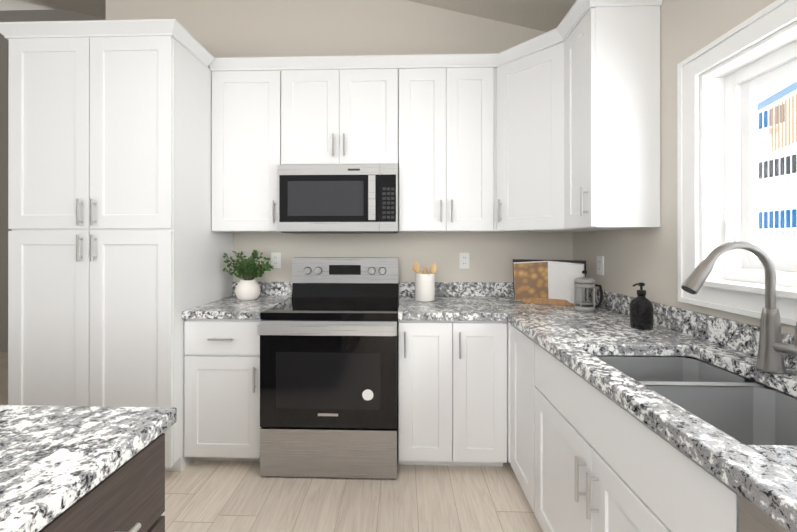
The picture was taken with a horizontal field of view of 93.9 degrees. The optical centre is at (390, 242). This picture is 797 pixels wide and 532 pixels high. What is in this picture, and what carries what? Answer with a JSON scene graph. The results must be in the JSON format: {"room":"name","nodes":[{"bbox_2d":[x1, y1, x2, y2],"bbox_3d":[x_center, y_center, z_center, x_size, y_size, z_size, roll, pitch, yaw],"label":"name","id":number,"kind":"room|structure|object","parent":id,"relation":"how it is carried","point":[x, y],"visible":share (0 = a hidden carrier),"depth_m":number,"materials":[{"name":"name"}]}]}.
{"room":"kitchen","nodes":[
{"label":"kitchen","id":0,"kind":"room"},
{"bbox_2d":[0,9,105,351],"bbox_3d":[-3.798,-0.729,4.455,3.947,4.064,0.102,0,0,2],"label":"wall","id":1,"kind":"structure","parent":0,"point":[34,15],"depth_m":4.43,"materials":[{"name":"grey paint"}]},
{"bbox_2d":[0,352,542,531],"bbox_3d":[-2.248,1.324,0.619,7.282,0.051,8.890,0,0,2],"label":"floor","id":2,"kind":"structure","parent":0,"point":[213,496],"depth_m":1.87,"materials":[{"name":"brown wood"}]},
{"bbox_2d":[32,421,175,531],"bbox_3d":[-1.555,0.860,-0.091,2.109,0.876,1.926,0,0,2],"label":"kitchen island","id":3,"kind":"object","parent":2,"relation":"on","point":[130,497],"depth_m":0.71,"materials":[{"name":"brown wood"}]},
{"bbox_2d":[0,405,176,531],"bbox_3d":[-1.595,0.402,-0.099,2.131,0.037,2.006,0,0,2],"label":"island countertop","id":4,"kind":"structure","parent":3,"relation":"on","point":[49,455],"depth_m":0.69,"materials":[{"name":"white stone"}]},
{"bbox_2d":[0,19,232,471],"bbox_3d":[-1.631,0.062,2.366,1.016,2.478,0.785,0,0,2],"label":"pantry cabinet","id":5,"kind":"object","parent":2,"relation":"on","point":[118,247],"visible":0.79,"depth_m":2.03,"materials":[{"name":"white wood"}]},
{"bbox_2d":[184,319,260,461],"bbox_3d":[-0.943,0.868,2.405,0.455,0.866,0.662,0,0,2],"label":"base cabinet","id":6,"kind":"object","parent":2,"relation":"on","point":[222,390],"visible":0.69,"depth_m":2.12,"materials":[{"name":"white wood"}]},
{"bbox_2d":[182,295,291,318],"bbox_3d":[-0.943,0.412,2.414,0.457,0.043,0.645,0,0,2],"label":"countertop","id":7,"kind":"structure","parent":6,"relation":"on","point":[233,307],"depth_m":2.19,"materials":[{"name":"stone"}]},
{"bbox_2d":[223,250,272,300],"bbox_3d":[-0.978,0.220,2.522,0.349,0.338,0.273,0,0,2],"label":"potted plant","id":8,"kind":"object","parent":7,"relation":"on","point":[248,288],"visible":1,"depth_m":2.49,"materials":[{"name":"green plant"}]},
{"bbox_2d":[257,257,397,478],"bbox_3d":[-0.334,0.706,2.345,0.760,1.190,0.738,0,0,2],"label":"range","id":9,"kind":"object","parent":2,"relation":"on","point":[327,331],"visible":1,"depth_m":2.04,"materials":[{"name":"grey"}]},
{"bbox_2d":[398,320,506,466],"bbox_3d":[0.354,0.868,2.365,0.606,0.866,0.662,0,0,2],"label":"base cabinet","id":10,"kind":"object","parent":2,"relation":"on","point":[452,393],"visible":0.94,"depth_m":2.07,"materials":[{"name":"white wood"}]},
{"bbox_2d":[507,321,535,511],"bbox_3d":[0.970,0.868,2.171,0.635,0.866,1.011,0,0,2],"label":"base cabinet","id":11,"kind":"object","parent":2,"relation":"on","point":[521,386],"visible":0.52,"depth_m":1.86,"materials":[{"name":"white wood"}]},
{"bbox_2d":[398,296,622,320],"bbox_3d":[0.671,0.412,2.364,1.243,0.043,0.645,0,0,2],"label":"countertop","id":12,"kind":"structure","parent":11,"relation":"on","point":[460,308],"depth_m":2.16,"materials":[{"name":"stone"}]},
{"bbox_2d":[413,261,436,301],"bbox_3d":[0.230,0.258,2.500,0.167,0.263,0.133,0,0,2],"label":"utensil crock","id":13,"kind":"object","parent":12,"relation":"on","point":[425,285],"visible":1,"depth_m":2.45,"materials":[{"name":"white ceramic"}]},
{"bbox_2d":[513,259,585,305],"bbox_3d":[0.991,0.249,2.384,0.428,0.280,0.413,0,0,2],"label":"cookbook stand","id":14,"kind":"object","parent":12,"relation":"on","point":[545,281],"visible":0.88,"depth_m":2.32,"materials":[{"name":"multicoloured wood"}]},
{"bbox_2d":[574,270,602,311],"bbox_3d":[1.126,0.275,2.116,0.154,0.229,0.108,0,0,2],"label":"press","id":15,"kind":"object","parent":12,"relation":"on","point":[584,282],"visible":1,"depth_m":2.09,"materials":[{"name":"silver glass"}]},
{"bbox_2d":[535,342,796,531],"bbox_3d":[0.925,0.866,1.156,0.661,0.866,1.016,0,0,2],"label":"base cabinet","id":16,"kind":"object","parent":2,"relation":"on","point":[604,462],"visible":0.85,"depth_m":1.09,"materials":[{"name":"white wood"}]},
{"bbox_2d":[507,313,796,531],"bbox_3d":[0.915,0.410,0.553,0.645,0.043,2.959,0,0,2],"label":"countertop","id":17,"kind":"structure","parent":16,"relation":"on","point":[763,478],"depth_m":1.04,"materials":[{"name":"stone"}]},
{"bbox_2d":[630,282,652,329],"bbox_3d":[1.132,0.286,1.684,0.095,0.206,0.089,0,0,2],"label":"soap dispenser","id":18,"kind":"object","parent":17,"relation":"on","point":[641,311],"visible":1,"depth_m":1.65,"materials":[{"name":"black"}]},
{"bbox_2d":[595,356,796,445],"bbox_3d":[0.910,0.542,1.060,0.431,0.218,0.700,0,0,2],"label":"sink","id":19,"kind":"object","parent":17,"relation":"in","point":[739,408],"visible":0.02,"depth_m":1.12,"materials":[{"name":"silver metal"}]},
{"bbox_2d":[681,241,796,373],"bbox_3d":[1.035,0.192,1.101,0.293,0.391,0.122,0,0,2],"label":"faucet","id":20,"kind":"object","parent":17,"relation":"on","point":[772,348],"visible":1,"depth_m":1.11,"materials":[{"name":"silver metal"}]},
{"bbox_2d":[739,494,789,531],"bbox_3d":[0.903,0.867,0.334,0.655,0.864,0.620,0,0,2],"label":"dishwasher","id":21,"kind":"object","parent":2,"relation":"on","point":[753,518],"visible":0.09,"depth_m":0.62,"materials":[{"name":"grey metal"}]},
{"bbox_2d":[0,0,594,33],"bbox_3d":[-2.274,-2.392,0.624,7.333,1.920,8.890,0,0,2],"label":"ceiling","id":22,"kind":"structure","parent":0,"point":[545,15],"depth_m":2.62,"materials":[{"name":"beige paint"}]},
{"bbox_2d":[106,0,572,303],"bbox_3d":[-0.334,-0.731,2.779,3.589,4.064,0.114,0,0,2],"label":"wall","id":23,"kind":"structure","parent":0,"point":[248,28],"depth_m":2.72,"materials":[{"name":"beige paint"}]},
{"bbox_2d":[212,70,281,232],"bbox_3d":[-0.938,-0.594,2.559,0.456,1.046,0.357,0,0,2],"label":"upper cabinet","id":24,"kind":"object","parent":23,"relation":"attached to","point":[246,133],"visible":0.79,"depth_m":2.42,"materials":[{"name":"white wood"}]},
{"bbox_2d":[232,281,291,295],"bbox_3d":[-0.933,0.339,2.727,0.457,0.101,0.019,0,0,2],"label":"backsplash","id":25,"kind":"structure","parent":23,"relation":"attached to","point":[276,288],"depth_m":2.71,"materials":[{"name":"stone"}]},
{"bbox_2d":[271,253,280,267],"bbox_3d":[-0.843,0.133,2.731,0.071,0.114,0.009,0,0,2],"label":"electrical outlet","id":26,"kind":"object","parent":23,"relation":"attached to","point":[275,260],"visible":0.98,"depth_m":2.73,"materials":[{"name":"white plastic"}]},
{"bbox_2d":[281,69,398,173],"bbox_3d":[-0.328,-0.809,2.541,0.760,0.617,0.357,0,0,2],"label":"upper cabinet","id":27,"kind":"object","parent":23,"relation":"attached to","point":[349,116],"visible":0.92,"depth_m":2.40,"materials":[{"name":"white wood"}]},
{"bbox_2d":[277,164,397,233],"bbox_3d":[-0.329,-0.275,2.502,0.757,0.426,0.432,0,0,2],"label":"microwave","id":28,"kind":"object","parent":27,"relation":"attached to","point":[337,198],"visible":1,"depth_m":2.32,"materials":[{"name":"grey metal"}]},
{"bbox_2d":[399,67,493,232],"bbox_3d":[0.359,-0.594,2.519,0.608,1.046,0.357,0,0,2],"label":"upper cabinet","id":29,"kind":"object","parent":23,"relation":"attached to","point":[446,150],"visible":1,"depth_m":2.38,"materials":[{"name":"white wood"}]},
{"bbox_2d":[399,282,513,296],"bbox_3d":[0.681,0.339,2.677,1.243,0.101,0.019,0,0,2],"label":"backsplash","id":30,"kind":"structure","parent":23,"relation":"attached to","point":[494,289],"depth_m":2.67,"materials":[{"name":"stone"}]},
{"bbox_2d":[459,253,468,268],"bbox_3d":[0.533,0.133,2.689,0.071,0.114,0.009,0,0,2],"label":"electrical outlet","id":31,"kind":"object","parent":23,"relation":"attached to","point":[463,260],"visible":1,"depth_m":2.69,"materials":[{"name":"white plastic"}]},
{"bbox_2d":[491,42,620,231],"bbox_3d":[0.977,-0.594,2.369,0.632,1.046,0.617,0,0,2],"label":"upper cabinet","id":32,"kind":"object","parent":23,"relation":"attached to","point":[528,143],"visible":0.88,"depth_m":2.21,"materials":[{"name":"white wood"}]},
{"bbox_2d":[573,0,796,334],"bbox_3d":[1.279,-0.735,-0.632,0.152,4.064,6.604,0,0,2],"label":"wall","id":33,"kind":"structure","parent":0,"point":[648,257],"depth_m":1.71,"materials":[{"name":"beige paint"}]},
{"bbox_2d":[209,0,662,70],"bbox_3d":[0.052,-1.146,2.065,2.464,0.062,0.641,0,0,2],"label":"crown molding","id":34,"kind":"structure","parent":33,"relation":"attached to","point":[572,18],"depth_m":2.35,"materials":[{"name":"white wood"}]},
{"bbox_2d":[597,256,603,274],"bbox_3d":[1.288,0.142,2.289,0.009,0.114,0.071,0,0,2],"label":"electrical outlet","id":35,"kind":"object","parent":33,"relation":"attached to","point":[600,265],"visible":1,"depth_m":2.28,"materials":[{"name":"white plastic"}]},
{"bbox_2d":[564,6,659,228],"bbox_3d":[1.101,-0.595,1.914,0.357,1.046,0.304,0,0,2],"label":"upper cabinet","id":36,"kind":"object","parent":33,"relation":"attached to","point":[611,117],"visible":1,"depth_m":1.76,"materials":[{"name":"white wood"}]},
{"bbox_2d":[586,288,796,368],"bbox_3d":[1.237,0.337,0.856,0.019,0.101,3.584,0,0,2],"label":"backsplash","id":37,"kind":"structure","parent":33,"relation":"attached to","point":[738,336],"depth_m":1.48,"materials":[{"name":"stone"}]},
{"bbox_2d":[677,0,796,325],"bbox_3d":[1.294,-0.259,0.625,0.192,1.029,1.976,0,0,2],"label":"window unit","id":38,"kind":"structure","parent":33,"relation":"in","point":[717,145],"depth_m":1.46,"materials":[{"name":"white"}]},
{"label":"outside","id":39,"kind":"structure","parent":0,"visible":0},
{"bbox_2d":[757,73,796,259],"bbox_3d":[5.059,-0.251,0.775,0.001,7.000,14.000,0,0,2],"label":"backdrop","id":40,"kind":"structure","parent":39,"point":[771,177],"depth_m":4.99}
]}

